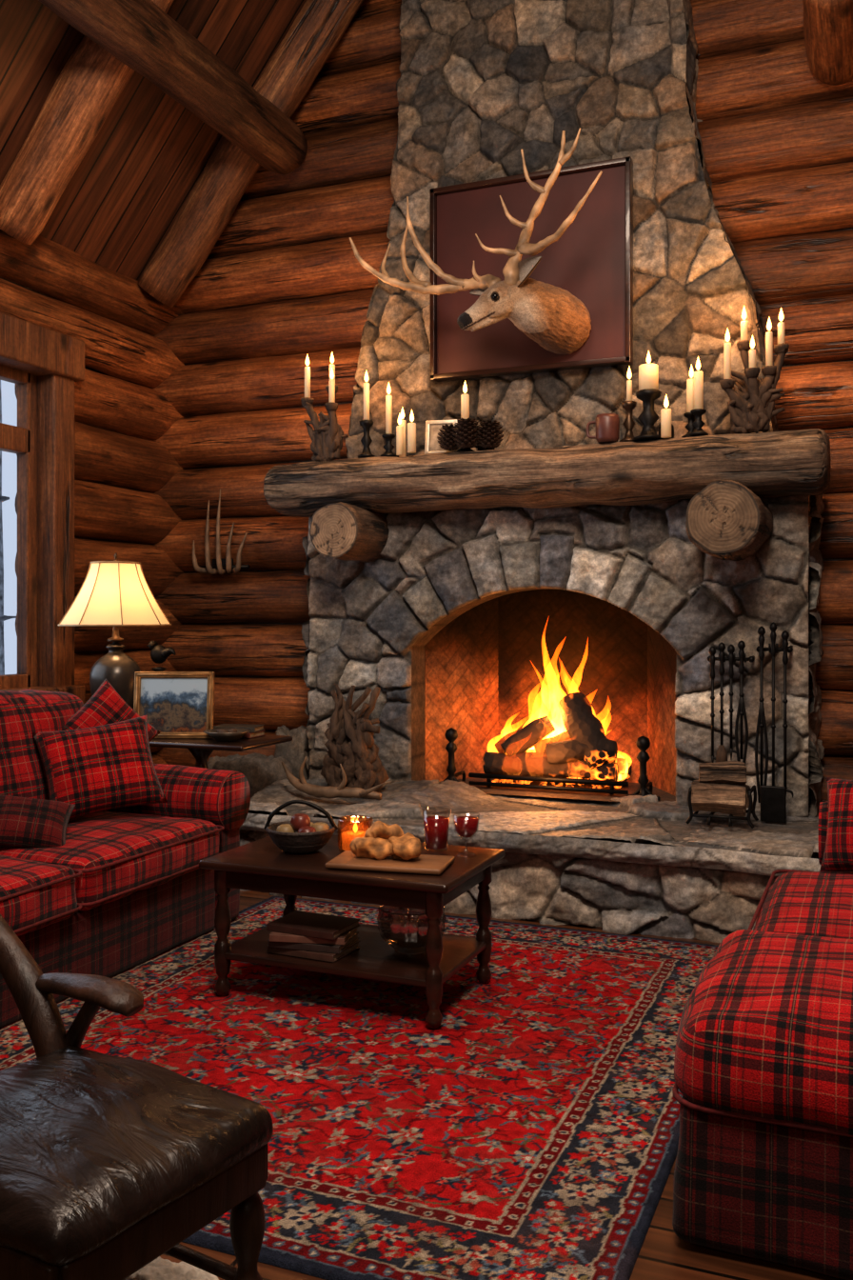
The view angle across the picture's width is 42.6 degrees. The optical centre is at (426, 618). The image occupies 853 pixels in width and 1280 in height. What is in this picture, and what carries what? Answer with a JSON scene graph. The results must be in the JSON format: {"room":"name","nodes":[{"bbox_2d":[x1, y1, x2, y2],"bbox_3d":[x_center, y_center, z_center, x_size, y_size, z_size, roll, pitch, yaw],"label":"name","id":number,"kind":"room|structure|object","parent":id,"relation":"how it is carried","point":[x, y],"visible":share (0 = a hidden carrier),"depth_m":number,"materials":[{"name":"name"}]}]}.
{"room":"cabin living room","nodes":[
{"label":"cabin living room","id":0,"kind":"room"},
{"bbox_2d":[0,229,184,764],"bbox_3d":[-3.342,-0.450,4.044,0.378,3.900,8.302,0,0,23],"label":"wall","id":1,"kind":"structure","parent":0,"point":[119,415],"depth_m":6.93,"materials":[{"name":"brown wood"}]},
{"bbox_2d":[0,311,85,704],"bbox_3d":[-2.617,-0.570,5.422,0.320,2.160,2.440,0,0,23],"label":"window","id":2,"kind":"structure","parent":1,"relation":"in","point":[45,364],"depth_m":6.32,"materials":[{"name":"brown wood"}]},
{"bbox_2d":[0,0,306,280],"bbox_3d":[-0.249,-3.974,2.784,7.200,4.536,8.450,0,0,23],"label":"ceiling","id":3,"kind":"structure","parent":0,"point":[128,191],"depth_m":6.43,"materials":[{"name":"brown wood"}]},
{"bbox_2d":[0,0,174,244],"bbox_3d":[-0.964,-3.928,5.448,3.076,3.758,0.315,0,0,23],"label":"ceiling beam","id":4,"kind":"structure","parent":3,"relation":"attached to","point":[77,106],"depth_m":5.76,"materials":[{"name":"brown wood"}]},
{"bbox_2d":[38,0,307,174],"bbox_3d":[-2.384,-3.000,3.440,0.356,0.362,7.724,0,0,23],"label":"ceiling beam","id":5,"kind":"structure","parent":3,"relation":"attached to","point":[140,34],"depth_m":5.87,"materials":[{"name":"brown wood"}]},
{"bbox_2d":[137,0,364,307],"bbox_3d":[-0.463,-3.926,6.656,3.079,3.755,0.322,0,0,23],"label":"ceiling beam","id":6,"kind":"structure","parent":3,"relation":"attached to","point":[319,26],"depth_m":6.86,"materials":[{"name":"brown wood"}]},
{"bbox_2d":[151,0,852,812],"bbox_3d":[1.269,-2.350,6.431,7.200,7.700,0.470,0,0,23],"label":"wall","id":7,"kind":"structure","parent":0,"point":[283,283],"depth_m":6.98,"materials":[{"name":"brown wood"}]},
{"bbox_2d":[192,488,249,574],"bbox_3d":[-1.353,-0.570,7.191,0.434,0.560,0.130,0,0,23],"label":"antler mount","id":8,"kind":"object","parent":7,"relation":"attached to","point":[221,566],"visible":1,"depth_m":7.15,"materials":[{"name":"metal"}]},
{"bbox_2d":[802,0,852,85],"bbox_3d":[2.033,-2.999,5.438,0.319,0.319,0.907,0,0,23],"label":"ceiling beam","id":9,"kind":"structure","parent":7,"relation":"attached to","point":[828,24],"depth_m":5.41,"materials":[{"name":"brown wood"}]},
{"bbox_2d":[160,890,846,1279],"bbox_3d":[-0.278,1.460,2.715,7.000,0.120,8.400,0,0,23],"label":"floor","id":10,"kind":"structure","parent":0,"point":[662,1256],"depth_m":2.40,"materials":[{"name":"brown wood"}]},
{"bbox_2d":[0,687,250,1030],"bbox_3d":[-1.784,0.853,4.223,1.212,1.095,2.351,0,0,23],"label":"sofa","id":11,"kind":"object","parent":10,"relation":"on","point":[126,888],"visible":0.67,"depth_m":4.45,"materials":[{"name":"fabric"}]},
{"bbox_2d":[0,795,75,848],"bbox_3d":[-1.571,0.800,4.293,0.359,0.202,0.240,0,0,-15],"label":"throw pillow","id":12,"kind":"object","parent":11,"relation":"on","point":[25,822],"visible":0.93,"depth_m":4.24,"materials":[{"name":"fabric"}]},
{"bbox_2d":[0,855,76,935],"bbox_3d":[-1.780,0.973,3.708,0.807,0.240,0.945,0,0,23],"label":"seat cushion","id":13,"kind":"object","parent":11,"relation":"on","point":[38,895],"depth_m":3.81,"materials":[{"name":"fabric"}]},
{"bbox_2d":[0,687,83,799],"bbox_3d":[-1.811,0.615,4.741,0.370,0.617,0.968,0,0,23],"label":"cushion","id":14,"kind":"object","parent":11,"relation":"on","point":[23,711],"depth_m":4.68,"materials":[{"name":"fabric"}]},
{"bbox_2d":[31,715,167,819],"bbox_3d":[-1.413,0.645,4.747,0.523,0.426,0.263,0,0,-34],"label":"throw pillow","id":15,"kind":"object","parent":11,"relation":"on","point":[93,770],"visible":0.95,"depth_m":4.68,"materials":[{"name":"fabric"}]},
{"bbox_2d":[0,811,220,909],"bbox_3d":[-1.425,0.973,4.567,0.807,0.238,0.945,0,0,23],"label":"seat cushion","id":16,"kind":"object","parent":11,"relation":"on","point":[121,857],"depth_m":4.37,"materials":[{"name":"fabric"}]},
{"bbox_2d":[60,678,160,741],"bbox_3d":[-1.459,0.520,5.005,0.197,0.490,0.498,0,0,34],"label":"throw pillow","id":17,"kind":"object","parent":11,"relation":"on","point":[106,706],"visible":0.44,"depth_m":4.99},
{"bbox_2d":[0,913,273,1279],"bbox_3d":[-0.849,0.950,2.149,1.057,0.910,0.629,0,0,33],"label":"armchair","id":18,"kind":"object","parent":10,"relation":"on","point":[109,1163],"visible":1,"depth_m":1.95,"materials":[{"name":"leather"}]},
{"bbox_2d":[0,1044,273,1265],"bbox_3d":[-0.671,0.951,2.031,0.630,0.125,0.552,0,0,33],"label":"seat cushion","id":19,"kind":"object","parent":18,"relation":"on","point":[101,1151],"depth_m":1.91,"materials":[{"name":"leather"}]},
{"bbox_2d":[124,1256,219,1279],"bbox_3d":[-0.701,1.356,2.115,0.639,0.051,0.674,0,0,-38],"label":"sheepskin rug","id":20,"kind":"object","parent":10,"relation":"on","point":[159,1269],"visible":0.2,"depth_m":2.26,"materials":[{"name":"fur"}]},
{"bbox_2d":[149,735,292,768],"bbox_3d":[-1.402,1.021,6.000,1.240,0.761,0.520,0,0,23],"label":"side table","id":21,"kind":"object","parent":10,"relation":"on","point":[201,750],"visible":0.28,"depth_m":5.72,"materials":[{"name":"brown wood"}]},
{"bbox_2d":[57,552,171,709],"bbox_3d":[-1.726,0.136,6.080,0.581,1.011,0.581,0,0,-43],"label":"table lamp","id":22,"kind":"object","parent":21,"relation":"on","point":[115,593],"visible":0.88,"depth_m":5.95,"materials":[{"name":"fabric"}]},
{"bbox_2d":[145,640,176,671],"bbox_3d":[-1.504,0.381,6.194,0.203,0.518,0.098,0,0,23],"label":"bird figurine","id":23,"kind":"object","parent":21,"relation":"on","point":[159,653],"visible":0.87,"depth_m":6.17,"materials":[{"name":"metal"}]},
{"bbox_2d":[133,671,215,739],"bbox_3d":[-1.356,0.461,5.870,0.430,0.359,0.076,0,0,1],"label":"framed painting","id":24,"kind":"object","parent":21,"relation":"on","point":[180,705],"visible":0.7,"depth_m":5.87,"materials":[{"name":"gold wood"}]},
{"bbox_2d":[203,728,250,741],"bbox_3d":[-1.049,0.613,5.755,0.240,0.055,0.240,0,0,23],"label":"dish","id":25,"kind":"object","parent":21,"relation":"on","point":[218,736],"visible":0.98,"depth_m":5.69,"materials":[{"name":"grey metal"}]},
{"bbox_2d":[240,730,265,738],"bbox_3d":[-1.024,0.624,5.971,0.240,0.028,0.162,0,0,23],"label":"book","id":26,"kind":"object","parent":21,"relation":"on","point":[261,732],"visible":0.41,"depth_m":5.90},
{"bbox_2d":[213,723,264,732],"bbox_3d":[-1.024,0.595,5.971,0.240,0.028,0.162,0,0,11],"label":"book","id":27,"kind":"object","parent":26,"relation":"on","point":[252,728],"visible":0.67,"depth_m":5.94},
{"bbox_2d":[207,752,293,798],"bbox_3d":[-1.065,1.133,6.562,0.573,0.678,0.538,0,0,23],"label":"boulder","id":28,"kind":"object","parent":10,"relation":"on","point":[261,770],"visible":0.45,"depth_m":6.38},
{"bbox_2d":[274,724,309,779],"bbox_3d":[-0.813,0.991,6.837,0.323,0.670,0.313,0,0,23],"label":"boulder","id":29,"kind":"object","parent":10,"relation":"on","point":[292,750],"visible":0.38,"depth_m":6.70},
{"bbox_2d":[0,896,723,1279],"bbox_3d":[-0.217,1.391,3.792,2.325,0.015,2.715,0,0,23],"label":"rug","id":30,"kind":"object","parent":10,"relation":"on","point":[532,1133],"visible":0.65,"depth_m":3.27,"materials":[{"name":"fabric"}]},
{"bbox_2d":[199,835,505,1029],"bbox_3d":[-0.266,1.131,4.097,0.980,0.501,0.620,0,0,23],"label":"coffee table","id":31,"kind":"object","parent":30,"relation":"on","point":[428,959],"visible":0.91,"depth_m":3.93,"materials":[{"name":"brown wood"}]},
{"bbox_2d":[263,799,338,854],"bbox_3d":[-0.477,0.785,4.163,0.268,0.194,0.268,0,0,23],"label":"basket","id":32,"kind":"object","parent":31,"relation":"on","point":[298,843],"visible":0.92,"depth_m":4.09,"materials":[{"name":"wicker"}]},
{"bbox_2d":[290,813,310,831],"bbox_3d":[-0.479,0.773,4.158,0.076,0.064,0.076,0,0,23],"label":"apple","id":33,"kind":"object","parent":32,"relation":"in","point":[299,820],"visible":0.73,"depth_m":4.13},
{"bbox_2d":[266,940,360,962],"bbox_3d":[-0.414,1.204,4.027,0.280,0.026,0.202,0,0,25],"label":"book","id":34,"kind":"object","parent":31,"relation":"on","point":[315,955],"visible":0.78,"depth_m":3.94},
{"bbox_2d":[267,931,359,954],"bbox_3d":[-0.414,1.177,4.027,0.280,0.026,0.202,0,0,17],"label":"book","id":35,"kind":"object","parent":34,"relation":"on","point":[320,948],"visible":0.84,"depth_m":3.93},
{"bbox_2d":[269,928,357,944],"bbox_3d":[-0.414,1.151,4.027,0.280,0.026,0.202,0,0,9],"label":"book","id":36,"kind":"object","parent":35,"relation":"on","point":[274,936],"visible":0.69,"depth_m":3.94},
{"bbox_2d":[266,910,360,939],"bbox_3d":[-0.414,1.125,4.027,0.280,0.026,0.202,0,0,25],"label":"book","id":37,"kind":"object","parent":36,"relation":"on","point":[329,927],"visible":1,"depth_m":3.99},
{"bbox_2d":[341,822,365,850],"bbox_3d":[-0.269,0.817,4.141,0.137,0.128,0.137,0,0,23],"label":"candle jar","id":38,"kind":"object","parent":31,"relation":"on","point":[348,837],"visible":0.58,"depth_m":4.11,"materials":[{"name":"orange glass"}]},
{"bbox_2d":[224,923,486,987],"bbox_3d":[-0.266,1.232,4.097,0.880,0.026,0.540,0,0,23],"label":"shelf","id":39,"kind":"object","parent":31,"relation":"attached to","point":[385,953],"depth_m":3.96,"materials":[{"name":"brown wood"}]},
{"bbox_2d":[324,850,455,875],"bbox_3d":[-0.128,0.868,3.909,0.420,0.020,0.230,0,0,14],"label":"serving board","id":40,"kind":"object","parent":31,"relation":"on","point":[425,864],"visible":0.94,"depth_m":3.84,"materials":[{"name":"brown wood"}]},
{"bbox_2d":[349,836,395,859],"bbox_3d":[-0.188,0.823,3.939,0.180,0.092,0.105,0,0,3],"label":"bread roll","id":41,"kind":"object","parent":40,"relation":"on","point":[379,849],"visible":0.96,"depth_m":3.90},
{"bbox_2d":[388,832,421,860],"bbox_3d":[-0.081,0.821,3.923,0.110,0.112,0.174,0,0,-22],"label":"bread roll","id":42,"kind":"object","parent":40,"relation":"on","point":[407,847],"visible":0.74,"depth_m":3.87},
{"bbox_2d":[364,820,404,839],"bbox_3d":[-0.152,0.770,3.944,0.139,0.088,0.080,0,0,-14],"label":"bread roll","id":43,"kind":"object","parent":42,"relation":"on","point":[380,830],"visible":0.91,"depth_m":3.92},
{"bbox_2d":[423,816,449,849],"bbox_3d":[0.038,0.802,4.176,0.108,0.155,0.108,0,0,23],"label":"drinking glass","id":44,"kind":"object","parent":31,"relation":"on","point":[436,828],"visible":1,"depth_m":4.14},
{"bbox_2d":[454,816,479,837],"bbox_3d":[0.148,0.802,4.076,0.104,0.155,0.104,0,0,23],"label":"goblet","id":45,"kind":"object","parent":31,"relation":"on","point":[465,826],"visible":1,"depth_m":4.05,"materials":[{"name":"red glass"}]},
{"bbox_2d":[240,0,830,943],"bbox_3d":[0.634,-1.590,5.846,3.298,6.020,1.796,0,0,23],"label":"fireplace","id":46,"kind":"object","parent":10,"relation":"on","point":[546,565],"depth_m":5.94,"materials":[{"name":"stone"}]},
{"bbox_2d":[300,384,347,461],"bbox_3d":[-0.590,-1.129,6.327,0.267,0.456,0.147,0,0,36],"label":"candelabra","id":47,"kind":"object","parent":46,"relation":"on","point":[327,437],"visible":0.98,"depth_m":6.30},
{"bbox_2d":[304,355,310,397],"bbox_3d":[-0.691,-1.404,6.354,0.034,0.268,0.034,0,0,23],"label":"candle","id":48,"kind":"object","parent":47,"relation":"in","point":[307,369],"visible":1,"depth_m":6.34,"materials":[{"name":"wax"}]},
{"bbox_2d":[328,366,335,402],"bbox_3d":[-0.541,-1.329,6.247,0.034,0.218,0.034,0,0,23],"label":"candle","id":49,"kind":"object","parent":47,"relation":"in","point":[331,383],"visible":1,"depth_m":6.24,"materials":[{"name":"wax"}]},
{"bbox_2d":[281,756,385,799],"bbox_3d":[-0.503,0.850,5.861,0.676,0.223,0.120,0,0,23],"label":"antler mount","id":50,"kind":"object","parent":46,"relation":"on","point":[319,791],"visible":1,"depth_m":5.85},
{"bbox_2d":[320,683,388,792],"bbox_3d":[-0.412,0.676,6.144,0.399,0.619,0.198,0,0,23],"label":"driftwood sculpture","id":51,"kind":"object","parent":46,"relation":"on","point":[350,743],"visible":0.94,"depth_m":6.09,"materials":[{"name":"wood"}]},
{"bbox_2d":[358,420,375,458],"bbox_3d":[-0.339,-1.016,6.185,0.096,0.208,0.094,0,0,23],"label":"candle holder","id":52,"kind":"object","parent":46,"relation":"on","point":[366,440],"visible":0.95,"depth_m":6.17,"materials":[{"name":"metal"}]},
{"bbox_2d":[363,371,369,419],"bbox_3d":[-0.339,-1.264,6.185,0.034,0.288,0.034,0,0,23],"label":"candle","id":53,"kind":"object","parent":52,"relation":"on","point":[366,385],"visible":1,"depth_m":6.17,"materials":[{"name":"wax"}]},
{"bbox_2d":[380,433,397,457],"bbox_3d":[-0.213,-0.976,6.176,0.096,0.128,0.094,0,0,23],"label":"candle holder","id":54,"kind":"object","parent":46,"relation":"on","point":[389,447],"visible":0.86,"depth_m":6.15,"materials":[{"name":"metal"}]},
{"bbox_2d":[385,381,392,433],"bbox_3d":[-0.213,-1.189,6.176,0.034,0.298,0.034,0,0,23],"label":"candle","id":55,"kind":"object","parent":54,"relation":"on","point":[389,398],"visible":1,"depth_m":6.16,"materials":[{"name":"wax"}]},
{"bbox_2d":[396,414,403,455],"bbox_3d":[-0.148,-1.030,6.084,0.040,0.236,0.040,0,0,23],"label":"candle","id":56,"kind":"object","parent":46,"relation":"on","point":[399,429],"visible":1,"depth_m":6.07,"materials":[{"name":"wax"}]},
{"bbox_2d":[407,409,416,453],"bbox_3d":[-0.081,-1.030,5.991,0.048,0.236,0.048,0,0,23],"label":"candle","id":57,"kind":"object","parent":46,"relation":"on","point":[411,427],"visible":1,"depth_m":5.97,"materials":[{"name":"wax"}]},
{"bbox_2d":[424,419,458,453],"bbox_3d":[0.083,-1.012,6.112,0.184,0.202,0.049,0,0,14],"label":"picture frame","id":58,"kind":"object","parent":46,"relation":"on","point":[431,445],"visible":0.53,"depth_m":6.12,"materials":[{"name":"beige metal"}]},
{"bbox_2d":[429,423,453,451],"bbox_3d":[0.084,-1.011,6.114,0.150,0.170,0.008,0,-9,14],"label":"picture","id":59,"kind":"object","parent":58,"relation":"attached to","point":[434,446],"depth_m":6.12},
{"bbox_2d":[437,423,459,450],"bbox_3d":[0.129,-0.986,5.951,0.148,0.136,0.147,0,0,7],"label":"pinecone","id":60,"kind":"object","parent":46,"relation":"on","point":[447,442],"visible":0.84,"depth_m":5.92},
{"bbox_2d":[443,727,465,781],"bbox_3d":[0.198,0.801,6.386,0.176,0.345,0.254,0,0,45],"label":"andiron","id":61,"kind":"object","parent":46,"relation":"on","point":[451,734],"visible":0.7,"depth_m":6.31,"materials":[{"name":"metal"}]},
{"bbox_2d":[456,419,474,451],"bbox_3d":[0.212,-1.001,5.999,0.096,0.178,0.094,0,0,23],"label":"candle holder","id":62,"kind":"object","parent":46,"relation":"on","point":[461,449],"visible":0.15,"depth_m":5.96,"materials":[{"name":"metal"}]},
{"bbox_2d":[460,380,469,419],"bbox_3d":[0.212,-1.199,5.999,0.044,0.218,0.044,0,0,23],"label":"candle","id":63,"kind":"object","parent":62,"relation":"on","point":[465,398],"visible":0.92,"depth_m":5.98,"materials":[{"name":"wax"}]},
{"bbox_2d":[452,417,481,448],"bbox_3d":[0.218,-0.997,5.893,0.172,0.158,0.170,0,0,42],"label":"pinecone","id":64,"kind":"object","parent":46,"relation":"on","point":[467,430],"visible":0.98,"depth_m":5.85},
{"bbox_2d":[476,419,503,448],"bbox_3d":[0.340,-0.991,5.889,0.160,0.149,0.160,0,0,41],"label":"pinecone","id":65,"kind":"object","parent":46,"relation":"on","point":[491,432],"visible":0.99,"depth_m":5.85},
{"bbox_2d":[429,156,633,382],"bbox_3d":[0.566,-1.920,6.096,1.160,1.100,0.070,0,0,23],"label":"picture frame","id":66,"kind":"object","parent":46,"relation":"attached to","point":[592,260],"visible":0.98,"depth_m":6.06,"materials":[{"name":"brown wood"}]},
{"bbox_2d":[349,128,602,354],"bbox_3d":[0.315,-1.943,5.883,1.429,0.996,0.667,0,0,23],"label":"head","id":67,"kind":"object","parent":66,"relation":"attached to","point":[551,316],"visible":1,"depth_m":5.69},
{"bbox_2d":[263,428,830,516],"bbox_3d":[0.542,-0.753,5.909,3.062,0.321,0.534,0,0,23],"label":"mantel shelf","id":68,"kind":"object","parent":46,"relation":"attached to","point":[783,468],"depth_m":5.67,"materials":[{"name":"brown wood"}]},
{"bbox_2d":[482,751,619,780],"bbox_3d":[0.701,0.838,6.216,0.767,0.157,0.169,0,0,23],"label":"log","id":69,"kind":"object","parent":46,"relation":"on","point":[527,764],"visible":0.83,"depth_m":6.20,"materials":[{"name":"black wood"}]},
{"bbox_2d":[500,715,555,757],"bbox_3d":[0.585,0.685,6.317,0.316,0.255,0.127,0,0,1],"label":"log","id":70,"kind":"object","parent":69,"relation":"on","point":[525,739],"visible":0.99,"depth_m":6.27,"materials":[{"name":"black wood"}]},
{"bbox_2d":[534,731,570,753],"bbox_3d":[0.799,0.723,6.301,0.367,0.182,0.131,0,0,1],"label":"log","id":71,"kind":"object","parent":69,"relation":"on","point":[539,747],"visible":0.34,"depth_m":6.27,"materials":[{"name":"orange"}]},
{"bbox_2d":[545,738,618,763],"bbox_3d":[0.859,0.737,6.112,0.396,0.162,0.143,0,0,23],"label":"log","id":72,"kind":"object","parent":69,"relation":"on","point":[570,750],"visible":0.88,"depth_m":6.08,"materials":[{"name":"black wood"}]},
{"bbox_2d":[490,773,630,788],"bbox_3d":[0.766,0.921,6.324,0.768,0.092,0.391,0,0,23],"label":"embers","id":73,"kind":"object","parent":46,"relation":"on","point":[627,775],"visible":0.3,"depth_m":6.25,"materials":[{"name":"orange"}]},
{"bbox_2d":[559,692,616,769],"bbox_3d":[0.906,0.634,6.183,0.207,0.433,0.390,0,0,-23],"label":"log","id":74,"kind":"object","parent":46,"relation":"on","point":[580,723],"visible":0.91,"depth_m":6.13,"materials":[{"name":"black wood"}]},
{"bbox_2d":[586,413,619,443],"bbox_3d":[0.924,-0.982,5.670,0.123,0.140,0.160,0,0,-37],"label":"mug","id":75,"kind":"object","parent":46,"relation":"on","point":[608,425],"visible":1,"depth_m":5.61,"materials":[{"name":"red ceramic"}]},
{"bbox_2d":[620,400,637,441],"bbox_3d":[1.046,-1.016,5.652,0.096,0.208,0.094,0,0,23],"label":"candle holder","id":76,"kind":"object","parent":46,"relation":"on","point":[629,424],"visible":0.91,"depth_m":5.63,"materials":[{"name":"wood"}]},
{"bbox_2d":[626,735,660,800],"bbox_3d":[1.223,0.801,5.959,0.176,0.345,0.254,0,0,45],"label":"andiron","id":77,"kind":"object","parent":46,"relation":"on","point":[643,743],"visible":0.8,"depth_m":5.89,"materials":[{"name":"metal"}]},
{"bbox_2d":[633,388,664,440],"bbox_3d":[1.131,-1.036,5.574,0.160,0.248,0.158,0,0,23],"label":"candle holder","id":78,"kind":"object","parent":46,"relation":"on","point":[649,417],"visible":0.97,"depth_m":5.54,"materials":[{"name":"metal"}]},
{"bbox_2d":[639,350,659,390],"bbox_3d":[1.131,-1.264,5.574,0.100,0.208,0.100,0,0,23],"label":"candle","id":79,"kind":"object","parent":78,"relation":"on","point":[649,373],"visible":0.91,"depth_m":5.53,"materials":[{"name":"wax"}]},
{"bbox_2d":[660,395,671,438],"bbox_3d":[1.202,-1.020,5.490,0.052,0.216,0.052,0,0,23],"label":"candle","id":80,"kind":"object","parent":46,"relation":"on","point":[666,413],"visible":1,"depth_m":5.47,"materials":[{"name":"wax"}]},
{"bbox_2d":[681,412,695,437],"bbox_3d":[1.338,-0.976,5.530,0.096,0.128,0.094,0,0,23],"label":"candle holder","id":81,"kind":"object","parent":46,"relation":"on","point":[690,417],"visible":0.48,"depth_m":5.51,"materials":[{"name":"metal"}]},
{"bbox_2d":[686,364,694,412],"bbox_3d":[1.338,-1.164,5.530,0.048,0.248,0.048,0,0,23],"label":"candle","id":82,"kind":"object","parent":81,"relation":"on","point":[690,382],"visible":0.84,"depth_m":5.51,"materials":[{"name":"wax"}]},
{"bbox_2d":[688,408,708,437],"bbox_3d":[1.353,-0.976,5.449,0.096,0.128,0.094,0,0,23],"label":"candle holder","id":83,"kind":"object","parent":46,"relation":"on","point":[698,423],"visible":0.96,"depth_m":5.43,"materials":[{"name":"metal"}]},
{"bbox_2d":[693,356,703,409],"bbox_3d":[1.353,-1.174,5.449,0.048,0.268,0.048,0,0,23],"label":"candle","id":84,"kind":"object","parent":83,"relation":"on","point":[698,376],"visible":1,"depth_m":5.43,"materials":[{"name":"wax"}]},
{"bbox_2d":[685,785,759,828],"bbox_3d":[1.404,0.881,5.194,0.314,0.172,0.226,0,0,23],"label":"log holder","id":85,"kind":"object","parent":46,"relation":"on","point":[751,808],"visible":0.75,"depth_m":5.12,"materials":[{"name":"metal"}]},
{"bbox_2d":[691,780,746,817],"bbox_3d":[1.382,0.848,5.168,0.247,0.159,0.153,0,0,19],"label":"firewood","id":86,"kind":"object","parent":85,"relation":"in","point":[714,797],"visible":0.98,"depth_m":5.12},
{"bbox_2d":[699,760,746,784],"bbox_3d":[1.402,0.737,5.193,0.214,0.122,0.120,0,0,11],"label":"firewood","id":87,"kind":"object","parent":86,"relation":"on","point":[727,771],"visible":0.97,"depth_m":5.15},
{"bbox_2d":[707,653,755,662],"bbox_3d":[1.530,0.193,5.497,0.232,0.047,0.175,0,0,23],"label":"tool rack","id":88,"kind":"object","parent":46,"relation":"attached to","point":[750,659],"visible":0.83,"depth_m":5.44,"materials":[{"name":"metal"}]},
{"bbox_2d":[709,645,716,762],"bbox_3d":[1.431,0.438,5.445,0.053,0.605,0.036,0,0,45],"label":"fireplace poker","id":89,"kind":"object","parent":88,"relation":"hanging from","point":[712,650],"visible":0.95,"depth_m":5.44,"materials":[{"name":"metal"}]},
{"bbox_2d":[716,641,727,762],"bbox_3d":[1.466,0.417,5.434,0.060,0.605,0.058,0,0,23],"label":"brush","id":90,"kind":"object","parent":88,"relation":"hanging from","point":[722,753],"visible":0.95,"depth_m":5.43,"materials":[{"name":"metal"}]},
{"bbox_2d":[727,644,737,759],"bbox_3d":[1.514,0.412,5.410,0.053,0.575,0.036,0,0,45],"label":"fireplace poker","id":91,"kind":"object","parent":88,"relation":"hanging from","point":[730,649],"visible":1,"depth_m":5.41,"materials":[{"name":"metal"}]},
{"bbox_2d":[735,640,748,763],"bbox_3d":[1.554,0.423,5.397,0.036,0.636,0.058,0,0,-41],"label":"tongs","id":92,"kind":"object","parent":88,"relation":"hanging from","point":[741,711],"visible":0.96,"depth_m":5.39,"materials":[{"name":"metal"}]},
{"bbox_2d":[720,340,789,434],"bbox_3d":[1.609,-1.137,5.374,0.312,0.466,0.230,0,0,23],"label":"candelabra","id":93,"kind":"object","parent":46,"relation":"on","point":[750,406],"visible":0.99,"depth_m":5.34,"materials":[{"name":"wood"}]},
{"bbox_2d":[723,328,731,379],"bbox_3d":[1.475,-1.294,5.365,0.034,0.268,0.034,0,0,23],"label":"candle","id":94,"kind":"object","parent":93,"relation":"in","point":[727,346],"visible":1,"depth_m":5.35,"materials":[{"name":"wax"}]},
{"bbox_2d":[740,306,747,340],"bbox_3d":[1.570,-1.454,5.412,0.034,0.188,0.034,0,0,23],"label":"candle","id":95,"kind":"object","parent":93,"relation":"in","point":[744,324],"visible":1,"depth_m":5.40,"materials":[{"name":"wax"}]},
{"bbox_2d":[749,334,756,367],"bbox_3d":[1.578,-1.289,5.301,0.034,0.178,0.034,0,0,23],"label":"candle","id":96,"kind":"object","parent":93,"relation":"in","point":[752,352],"visible":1,"depth_m":5.29,"materials":[{"name":"wax"}]},
{"bbox_2d":[765,317,773,365],"bbox_3d":[1.673,-1.349,5.348,0.034,0.258,0.034,0,0,23],"label":"candle","id":97,"kind":"object","parent":93,"relation":"in","point":[770,334],"visible":1,"depth_m":5.33,"materials":[{"name":"wax"}]},
{"bbox_2d":[778,307,784,343],"bbox_3d":[1.750,-1.439,5.402,0.034,0.198,0.034,0,0,23],"label":"candle","id":98,"kind":"object","parent":93,"relation":"in","point":[781,326],"visible":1,"depth_m":5.39,"materials":[{"name":"wax"}]},
{"bbox_2d":[757,643,793,652],"bbox_3d":[1.724,0.143,5.417,0.172,0.047,0.175,0,0,23],"label":"tool rack","id":99,"kind":"object","parent":46,"relation":"attached to","point":[790,648],"visible":0.71,"depth_m":5.36,"materials":[{"name":"metal"}]},
{"bbox_2d":[755,626,768,802],"bbox_3d":[1.641,0.468,5.361,0.036,0.866,0.058,0,0,-41],"label":"tongs","id":100,"kind":"object","parent":99,"relation":"hanging from","point":[762,724],"visible":1,"depth_m":5.36,"materials":[{"name":"metal"}]},
{"bbox_2d":[760,621,786,822],"bbox_3d":[1.690,0.503,5.335,0.120,0.976,0.046,0,0,23],"label":"shovel","id":101,"kind":"object","parent":99,"relation":"hanging from","point":[773,798],"visible":1,"depth_m":5.33,"materials":[{"name":"metal"}]},
{"bbox_2d":[781,630,793,798],"bbox_3d":[1.749,0.468,5.312,0.053,0.825,0.036,0,0,45],"label":"fireplace poker","id":102,"kind":"object","parent":99,"relation":"hanging from","point":[785,634],"visible":1,"depth_m":5.31,"materials":[{"name":"metal"}]},
{"bbox_2d":[671,800,852,1279],"bbox_3d":[1.505,0.950,3.235,1.237,0.911,2.236,0,0,23],"label":"sofa","id":103,"kind":"object","parent":10,"relation":"on","point":[762,1060],"visible":0.99,"depth_m":2.40,"materials":[{"name":"fabric"}]},
{"bbox_2d":[671,930,852,1131],"bbox_3d":[1.137,0.993,2.677,0.987,0.287,0.918,0,0,23],"label":"seat cushion","id":104,"kind":"object","parent":103,"relation":"on","point":[764,1039],"depth_m":2.43,"materials":[{"name":"fabric"}]},
{"bbox_2d":[753,869,852,938],"bbox_3d":[1.562,1.012,3.594,0.906,0.192,1.036,0,0,23],"label":"seat cushion","id":105,"kind":"object","parent":103,"relation":"on","point":[816,902],"depth_m":3.61,"materials":[{"name":"fabric"}]},
{"bbox_2d":[820,777,852,871],"bbox_3d":[1.645,0.750,3.975,0.451,0.374,0.208,0,0,43],"label":"throw pillow","id":106,"kind":"object","parent":103,"relation":"on","point":[838,854],"visible":1,"depth_m":4.01,"materials":[{"name":"fabric"}]},
{"label":"outside","id":107,"kind":"structure","parent":0,"visible":0},
{"bbox_2d":[0,380,11,675],"bbox_3d":[-5.528,-1.298,13.779,0.559,6.607,0.555,0,0,23],"label":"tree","id":108,"kind":"object","parent":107,"point":[2,498],"visible":0.41,"depth_m":13.76,"materials":[{"name":"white plant"}]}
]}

